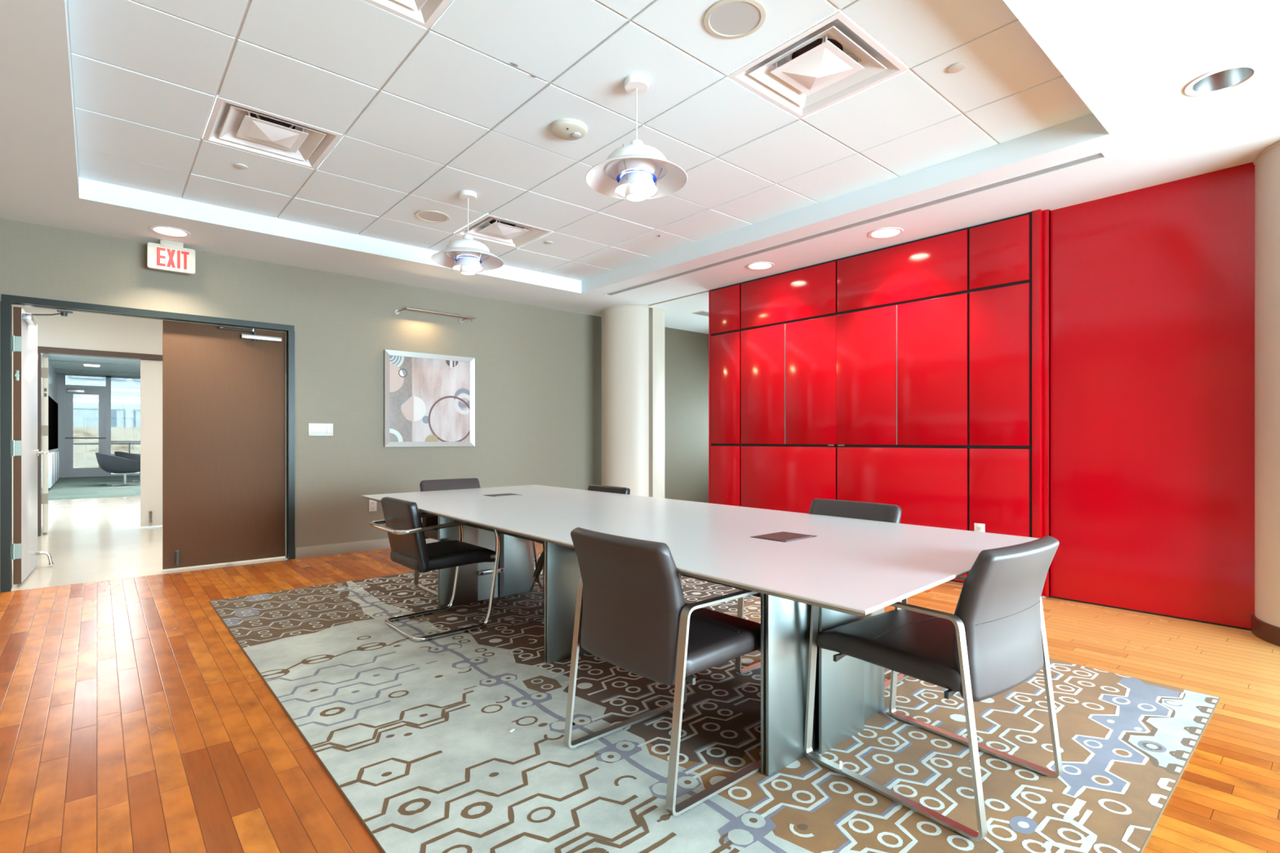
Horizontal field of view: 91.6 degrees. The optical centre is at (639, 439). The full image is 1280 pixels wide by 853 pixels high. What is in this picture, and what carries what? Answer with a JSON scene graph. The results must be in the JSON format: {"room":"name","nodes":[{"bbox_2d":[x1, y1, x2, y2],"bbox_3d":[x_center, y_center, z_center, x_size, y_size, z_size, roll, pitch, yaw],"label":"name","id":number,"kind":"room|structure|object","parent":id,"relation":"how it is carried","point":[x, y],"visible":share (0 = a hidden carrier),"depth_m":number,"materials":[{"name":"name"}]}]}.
{"room":"conference room","nodes":[
{"label":"conference room","id":0,"kind":"room"},
{"bbox_2d":[41,353,57,492],"bbox_3d":[-12.187,-0.410,12.538,0.130,3.050,14.720,0,0,-41],"label":"wall","id":1,"kind":"structure","parent":0,"point":[52,374],"depth_m":15.63,"materials":[{"name":"white paint"}]},
{"bbox_2d":[48,395,58,453],"bbox_3d":[-14.300,-0.335,15.127,0.075,1.260,4.500,0,0,-41],"label":"television","id":2,"kind":"object","parent":1,"relation":"attached to","point":[52,405],"visible":0.69,"depth_m":14.76,"materials":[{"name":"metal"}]},
{"bbox_2d":[49,360,140,373],"bbox_3d":[-9.617,-1.929,14.848,6.760,0.012,14.620,0,0,-41],"label":"trim","id":3,"kind":"structure","parent":1,"relation":"attached to","point":[50,360],"depth_m":16.11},
{"bbox_2d":[57,373,140,477],"bbox_3d":[-14.428,-0.410,20.352,6.770,3.050,0.120,0,0,-41],"label":"window","id":4,"kind":"structure","parent":1,"relation":"in","point":[122,393],"depth_m":18.96,"materials":[{"name":"clear glass"}]},
{"bbox_2d":[65,388,106,477],"bbox_3d":[-16.488,-0.195,18.507,0.900,2.620,0.130,0,0,-41],"label":"door","id":5,"kind":"structure","parent":4,"relation":"attached to","point":[85,409],"depth_m":18.50,"materials":[{"name":"clear glass"}]},
{"bbox_2d":[45,353,140,377],"bbox_3d":[-9.740,-1.965,14.807,7.200,0.060,14.920,0,0,-41],"label":"ceiling","id":6,"kind":"structure","parent":0,"point":[59,364],"depth_m":16.39,"materials":[{"name":"paint"}]},
{"bbox_2d":[84,364,99,367],"bbox_3d":[-14.264,-1.925,16.187,0.300,0.020,0.350,0,0,-41],"label":"recessed light","id":7,"kind":"object","parent":6,"relation":"in","point":[85,365],"visible":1,"depth_m":16.14,"materials":[{"name":"beige"}]},
{"bbox_2d":[12,305,285,537],"bbox_3d":[-5.843,-0.335,8.214,10.000,2.900,0.140,0,0,-41],"label":"wall","id":8,"kind":"structure","parent":0,"point":[78,330],"depth_m":7.49,"materials":[{"name":"white paint"}]},
{"bbox_2d":[41,354,48,533],"bbox_3d":[-7.304,0.048,7.635,0.058,2.095,0.906,0,0,-44],"label":"door","id":9,"kind":"structure","parent":8,"relation":"in","point":[45,357],"depth_m":7.32,"materials":[{"name":"beige paint"}]},
{"bbox_2d":[37,346,162,536],"bbox_3d":[-6.276,0.020,7.828,1.920,2.190,0.150,0,0,-41],"label":"trim","id":10,"kind":"structure","parent":8,"relation":"attached to","point":[51,350],"depth_m":7.26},
{"bbox_2d":[140,359,162,526],"bbox_3d":[-5.914,0.044,8.096,0.914,2.098,0.090,0,0,-41],"label":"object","id":11,"kind":"structure","parent":8,"relation":"in","point":[151,371],"depth_m":7.86,"materials":[{"name":"white paint"}]},
{"bbox_2d":[0,217,708,592],"bbox_3d":[-2.694,-0.375,6.356,12.500,2.980,0.140,0,0,-41],"label":"wall","id":12,"kind":"structure","parent":0,"point":[538,370],"depth_m":6.30,"materials":[{"name":"paint"}]},
{"bbox_2d":[12,306,72,584],"bbox_3d":[-4.885,0.046,5.127,0.372,2.099,0.960,0,0,-39],"label":"door","id":13,"kind":"structure","parent":12,"relation":"in","point":[25,452],"depth_m":4.89,"materials":[{"name":"grey laminate"}]},
{"bbox_2d":[0,293,294,592],"bbox_3d":[-3.990,0.026,5.224,1.919,2.177,0.156,0,0,-41],"label":"trim","id":14,"kind":"structure","parent":12,"relation":"attached to","point":[7,301],"depth_m":4.83,"materials":[{"name":"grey metal"}]},
{"bbox_2d":[162,320,284,569],"bbox_3d":[-3.657,0.044,5.518,0.911,2.097,0.114,0,0,-41],"label":"door","id":15,"kind":"structure","parent":12,"relation":"in","point":[224,387],"depth_m":5.50,"materials":[{"name":"brown laminate"}]},
{"bbox_2d":[308,423,333,435],"bbox_3d":[-3.051,-0.094,5.945,0.207,0.111,0.010,0,0,-41],"label":"light switch","id":16,"kind":"object","parent":12,"relation":"attached to","point":[314,429],"visible":1,"depth_m":5.94,"materials":[{"name":"white plastic"}]},
{"bbox_2d":[295,537,438,559],"bbox_3d":[-1.571,1.062,7.236,9.450,0.105,0.012,0,0,-41],"label":"baseboard","id":17,"kind":"structure","parent":12,"relation":"attached to","point":[381,544],"depth_m":6.07,"materials":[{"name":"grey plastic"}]},
{"bbox_2d":[368,499,376,511],"bbox_3d":[-2.688,0.663,6.262,0.074,0.120,0.010,0,0,-41],"label":"wall outlet","id":18,"kind":"object","parent":12,"relation":"attached to","point":[372,504],"visible":0.96,"depth_m":6.25,"materials":[{"name":"white plastic"}]},
{"bbox_2d":[383,349,475,447],"bbox_3d":[-2.229,-0.420,6.647,0.984,0.990,0.034,0,0,-41],"label":"framed picture","id":19,"kind":"object","parent":12,"relation":"attached to","point":[429,398],"visible":1,"depth_m":6.63,"materials":[{"name":"multicoloured paper"}]},
{"bbox_2d":[394,306,475,323],"bbox_3d":[-2.174,-1.327,6.643,0.849,0.072,0.112,0,0,-41],"label":"picture light","id":20,"kind":"object","parent":12,"relation":"attached to","point":[396,312],"visible":1,"depth_m":6.61,"materials":[{"name":"silver metal"}]},
{"bbox_2d":[0,0,1279,333],"bbox_3d":[1.966,-1.740,3.183,9.650,0.250,10.810,0,0,-41],"label":"ceiling","id":21,"kind":"structure","parent":0,"point":[469,100],"depth_m":3.41,"materials":[{"name":"paint"}]},
{"bbox_2d":[149,225,191,236],"bbox_3d":[-3.639,-1.675,4.820,0.256,0.131,0.256,0,0,-41],"label":"recessed light","id":22,"kind":"object","parent":21,"relation":"in","point":[165,230],"visible":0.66,"depth_m":4.87,"materials":[{"name":"white glass"}]},
{"bbox_2d":[146,239,195,275],"bbox_3d":[-3.829,-1.496,5.086,0.312,0.238,0.060,0,0,-41],"label":"exit sign","id":23,"kind":"object","parent":21,"relation":"attached to","point":[167,255],"visible":1,"depth_m":5.07,"materials":[{"name":"beige plastic"}]},
{"bbox_2d":[234,163,248,169],"bbox_3d":[-2.555,-1.749,3.984,0.074,0.008,0.074,0,0,-41],"label":"sprinkler cover","id":24,"kind":"object","parent":21,"relation":"attached to","point":[239,166],"visible":1,"depth_m":3.97,"materials":[{"name":"white plastic"}]},
{"bbox_2d":[202,95,342,168],"bbox_3d":[-2.135,-1.795,3.608,0.602,0.128,0.602,0,0,-41],"label":"ceiling vent","id":25,"kind":"object","parent":21,"relation":"in","point":[233,124],"visible":0.91,"depth_m":3.61,"materials":[{"name":"white metal"}]},
{"bbox_2d":[364,0,451,29],"bbox_3d":[-0.932,-1.795,2.231,0.602,0.128,0.602,0,0,-41],"label":"ceiling vent","id":26,"kind":"object","parent":21,"relation":"in","point":[424,13],"visible":1,"depth_m":2.54,"materials":[{"name":"white metal"}]},
{"bbox_2d":[415,209,449,222],"bbox_3d":[-1.627,-1.749,4.879,0.256,0.008,0.256,0,0,-41],"label":"ceiling speaker","id":27,"kind":"object","parent":21,"relation":"attached to","point":[429,215],"visible":1,"depth_m":4.86,"materials":[{"name":"beige plastic"}]},
{"bbox_2d":[417,212,446,221],"bbox_3d":[-1.627,-1.751,4.879,0.212,0.004,0.212,0,0,-41],"label":"grille","id":28,"kind":"object","parent":27,"relation":"attached to","point":[427,216],"depth_m":4.88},
{"bbox_2d":[431,190,503,275],"bbox_3d":[-1.223,-1.468,4.425,0.498,0.568,0.498,0,0,-14],"label":"pendant lamp","id":29,"kind":"object","parent":21,"relation":"hanging from","point":[466,255],"visible":1,"depth_m":4.38,"materials":[{"name":"white metal"}]},
{"bbox_2d":[461,271,475,275],"bbox_3d":[-1.223,-1.186,4.425,0.101,0.002,0.101,0,0,-14],"label":"diffuser","id":30,"kind":"object","parent":29,"relation":"attached to","point":[467,273],"depth_m":4.43,"materials":[{"name":"white"}]},
{"bbox_2d":[453,213,552,248],"bbox_3d":[-1.158,-1.795,5.270,0.602,0.128,0.602,0,0,-41],"label":"ceiling vent","id":31,"kind":"object","parent":21,"relation":"in","point":[488,228],"visible":0.81,"depth_m":5.30,"materials":[{"name":"white metal"}]},
{"bbox_2d":[544,240,552,244],"bbox_3d":[-0.812,-1.749,5.526,0.074,0.008,0.074,0,0,-41],"label":"sprinkler cover","id":32,"kind":"object","parent":21,"relation":"attached to","point":[545,242],"visible":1,"depth_m":5.52,"materials":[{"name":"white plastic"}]},
{"bbox_2d":[549,118,587,140],"bbox_3d":[-0.401,-1.730,3.497,0.212,0.045,0.212,0,0,-41],"label":"smoke detector","id":33,"kind":"object","parent":21,"relation":"attached to","point":[567,129],"visible":1,"depth_m":3.46,"materials":[{"name":"beige plastic"}]},
{"bbox_2d":[585,74,687,201],"bbox_3d":[-0.017,-1.468,3.041,0.498,0.568,0.498,0,0,-40],"label":"pendant lamp","id":34,"kind":"object","parent":21,"relation":"hanging from","point":[635,171],"visible":1,"depth_m":3.01,"materials":[{"name":"white metal"}]},
{"bbox_2d":[626,193,646,200],"bbox_3d":[-0.017,-1.186,3.041,0.101,0.002,0.101,0,0,-40],"label":"diffuser","id":35,"kind":"object","parent":34,"relation":"attached to","point":[630,197],"depth_m":3.04,"materials":[{"name":"white glass"}]},
{"bbox_2d":[648,290,708,306],"bbox_3d":[0.424,-1.614,7.120,0.035,0.006,0.970,0,0,-41],"label":"trim","id":36,"kind":"structure","parent":21,"relation":"attached to","point":[706,291],"depth_m":7.09,"materials":[{"name":"paint"}]},
{"bbox_2d":[692,311,708,316],"bbox_3d":[0.861,-1.611,7.986,0.360,0.009,0.200,0,0,-41],"label":"recessed light","id":37,"kind":"object","parent":21,"relation":"in","point":[700,313],"visible":0.57,"depth_m":7.92,"materials":[{"name":"white ceramic"}]},
{"bbox_2d":[703,0,766,38],"bbox_3d":[0.394,-1.749,2.584,0.256,0.008,0.256,0,0,-41],"label":"ceiling speaker","id":38,"kind":"object","parent":21,"relation":"attached to","point":[725,19],"visible":1,"depth_m":2.58,"materials":[{"name":"beige plastic"}]},
{"bbox_2d":[746,262,773,269],"bbox_3d":[1.114,-1.675,5.771,0.256,0.131,0.256,0,0,-41],"label":"recessed light","id":39,"kind":"object","parent":21,"relation":"in","point":[756,265],"visible":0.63,"depth_m":5.84,"materials":[{"name":"white glass"}]},
{"bbox_2d":[727,9,908,119],"bbox_3d":[0.847,-1.795,2.974,0.602,0.128,0.602,0,0,-41],"label":"ceiling vent","id":40,"kind":"object","parent":21,"relation":"in","point":[833,60],"visible":1,"depth_m":2.97,"materials":[{"name":"white metal"}]},
{"bbox_2d":[602,150,1110,296],"bbox_3d":[1.131,-1.621,5.228,0.120,0.017,4.570,0,0,-41],"label":"ceiling vent","id":41,"kind":"object","parent":21,"relation":"in","point":[1102,154],"visible":1,"depth_m":4.42,"materials":[{"name":"metal"}]},
{"bbox_2d":[867,226,903,238],"bbox_3d":[1.916,-1.675,4.853,0.256,0.131,0.256,0,0,-41],"label":"recessed light","id":42,"kind":"object","parent":21,"relation":"in","point":[889,232],"visible":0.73,"depth_m":4.91,"materials":[{"name":"white glass"}]},
{"bbox_2d":[947,62,964,73],"bbox_3d":[1.488,-1.749,2.928,0.074,0.008,0.074,0,0,-41],"label":"sprinkler cover","id":43,"kind":"object","parent":21,"relation":"attached to","point":[957,67],"visible":1,"depth_m":2.92,"materials":[{"name":"white plastic"}]},
{"bbox_2d":[1183,62,1262,96],"bbox_3d":[2.612,-1.676,2.792,0.256,0.134,0.256,0,0,-41],"label":"recessed light","id":44,"kind":"object","parent":21,"relation":"in","point":[1225,78],"visible":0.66,"depth_m":2.84,"materials":[{"name":"white metal"}]},
{"bbox_2d":[0,475,1279,852],"bbox_3d":[-5.215,1.143,9.319,12.400,0.064,29.500,0,0,-41],"label":"floor","id":45,"kind":"structure","parent":0,"point":[133,719],"depth_m":2.62,"materials":[{"name":"brown wood"}]},
{"bbox_2d":[48,450,59,490],"bbox_3d":[-14.220,0.703,15.064,0.112,0.816,4.200,0,0,-41],"label":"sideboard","id":46,"kind":"object","parent":45,"relation":"on","point":[53,457],"visible":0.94,"depth_m":14.23,"materials":[{"name":"white wood"}]},
{"bbox_2d":[95,452,140,486],"bbox_3d":[-12.557,0.705,15.040,1.023,0.804,0.930,0,0,41],"label":"lounge chair","id":47,"kind":"object","parent":45,"relation":"on","point":[108,463],"visible":0.91,"depth_m":14.72,"materials":[{"name":"grey fabric"}]},
{"bbox_2d":[114,451,140,482],"bbox_3d":[-13.320,0.705,16.475,1.023,0.804,0.930,0,0,29],"label":"lounge chair","id":48,"kind":"object","parent":45,"relation":"on","point":[135,457],"visible":0.21,"depth_m":16.07,"materials":[{"name":"fabric"}]},
{"bbox_2d":[600,305,665,498],"bbox_3d":[-0.087,-0.250,7.862,0.828,2.730,0.828,0,0,-41],"label":"column","id":49,"kind":"structure","parent":45,"relation":"on","point":[633,336],"depth_m":7.50,"materials":[{"name":"paint"}]},
{"bbox_2d":[208,554,1220,852],"bbox_3d":[-0.234,1.109,3.461,3.044,0.011,4.778,0,0,-41],"label":"rug","id":50,"kind":"object","parent":45,"relation":"on","point":[415,738],"visible":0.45,"depth_m":2.26,"materials":[{"name":"carpet"}]},
{"bbox_2d":[368,497,499,641],"bbox_3d":[-1.226,0.723,3.696,0.609,0.761,0.515,0,0,-41],"label":"chair","id":51,"kind":"object","parent":50,"relation":"on","point":[404,527],"visible":0.8,"depth_m":3.57,"materials":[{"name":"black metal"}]},
{"bbox_2d":[413,478,480,596],"bbox_3d":[-1.304,0.706,4.649,0.558,0.795,0.625,0,0,-41],"label":"chair","id":52,"kind":"object","parent":50,"relation":"on","point":[457,483],"visible":0.16,"depth_m":4.72,"materials":[{"name":"brown leather"}]},
{"bbox_2d":[532,484,630,591],"bbox_3d":[-0.390,0.723,4.465,0.609,0.761,0.515,0,0,-41],"label":"chair","id":53,"kind":"object","parent":50,"relation":"on","point":[626,491],"visible":0.08,"depth_m":4.49,"materials":[{"name":"black leather"}]},
{"bbox_2d":[564,527,760,816],"bbox_3d":[0.124,0.706,2.198,0.625,0.795,0.558,0,0,-41],"label":"chair","id":54,"kind":"object","parent":50,"relation":"on","point":[633,613],"visible":0.92,"depth_m":1.98,"materials":[{"name":"leather"}]},
{"bbox_2d":[361,484,1039,776],"bbox_3d":[-0.193,0.744,3.372,1.528,0.718,3.889,0,0,-41],"label":"conference table","id":55,"kind":"object","parent":50,"relation":"on","point":[851,569],"visible":0.88,"depth_m":2.35,"materials":[{"name":"white laminate"}]},
{"bbox_2d":[506,543,544,628],"bbox_3d":[-0.661,0.771,3.705,0.175,0.658,0.223,0,0,17],"label":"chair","id":56,"kind":"object","parent":55,"relation":"hanging from","point":[540,563],"visible":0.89,"depth_m":3.69,"materials":[{"name":"silver metal"}]},
{"bbox_2d":[734,498,909,689],"bbox_3d":[0.866,0.706,2.920,0.625,0.795,0.558,0,0,-41],"label":"chair","id":57,"kind":"object","parent":50,"relation":"on","point":[835,508],"visible":0.12,"depth_m":3.01,"materials":[{"name":"brown leather"}]},
{"bbox_2d":[804,535,1062,841],"bbox_3d":[0.981,0.706,2.080,0.558,0.795,0.625,0,0,-37],"label":"chair","id":58,"kind":"object","parent":50,"relation":"on","point":[993,642],"visible":0.97,"depth_m":1.87,"materials":[{"name":"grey leather"}]},
{"bbox_2d":[708,212,1031,586],"bbox_3d":[1.984,-0.248,5.752,0.626,2.727,3.076,0,0,-41],"label":"cabinet","id":59,"kind":"object","parent":45,"relation":"on","point":[900,375],"visible":0.81,"depth_m":5.21,"materials":[{"name":"red laminate"}]},
{"bbox_2d":[974,523,985,532],"bbox_3d":[2.535,0.687,4.645,0.010,0.120,0.074,0,0,-41],"label":"wall outlet","id":60,"kind":"object","parent":59,"relation":"attached to","point":[980,527],"visible":0.46,"depth_m":4.64,"materials":[{"name":"white plastic"}]},
{"bbox_2d":[977,525,982,530],"bbox_3d":[2.533,0.661,4.643,0.003,0.030,0.034,0,0,-41],"label":"socket","id":61,"kind":"object","parent":60,"relation":"attached to","point":[979,527],"depth_m":4.64,"materials":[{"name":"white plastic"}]},
{"bbox_2d":[1251,140,1279,646],"bbox_3d":[3.858,-0.250,3.335,0.828,2.730,0.828,0,0,-41],"label":"column","id":62,"kind":"structure","parent":45,"relation":"on","point":[1265,622],"depth_m":3.43,"materials":[{"name":"paint"}]},
{"bbox_2d":[1048,161,1254,628],"bbox_3d":[3.487,-0.256,3.731,0.100,2.718,1.835,0,0,-41],"label":"wall","id":63,"kind":"structure","parent":0,"point":[1152,289],"depth_m":3.94,"materials":[{"name":"red paint"}]},
{"bbox_2d":[1031,208,1050,596],"bbox_3d":[2.831,-0.256,4.389,0.089,2.718,0.089,0,0,-41],"label":"trim","id":64,"kind":"structure","parent":63,"relation":"attached to","point":[1041,297],"depth_m":4.37,"materials":[{"name":"red laminate"}]},
{"bbox_2d":[1048,595,1251,631],"bbox_3d":[3.501,1.109,3.740,0.055,0.012,1.830,0,0,-41],"label":"trim","id":65,"kind":"structure","parent":63,"relation":"attached to","point":[1126,609],"depth_m":3.96,"materials":[{"name":"red wood"}]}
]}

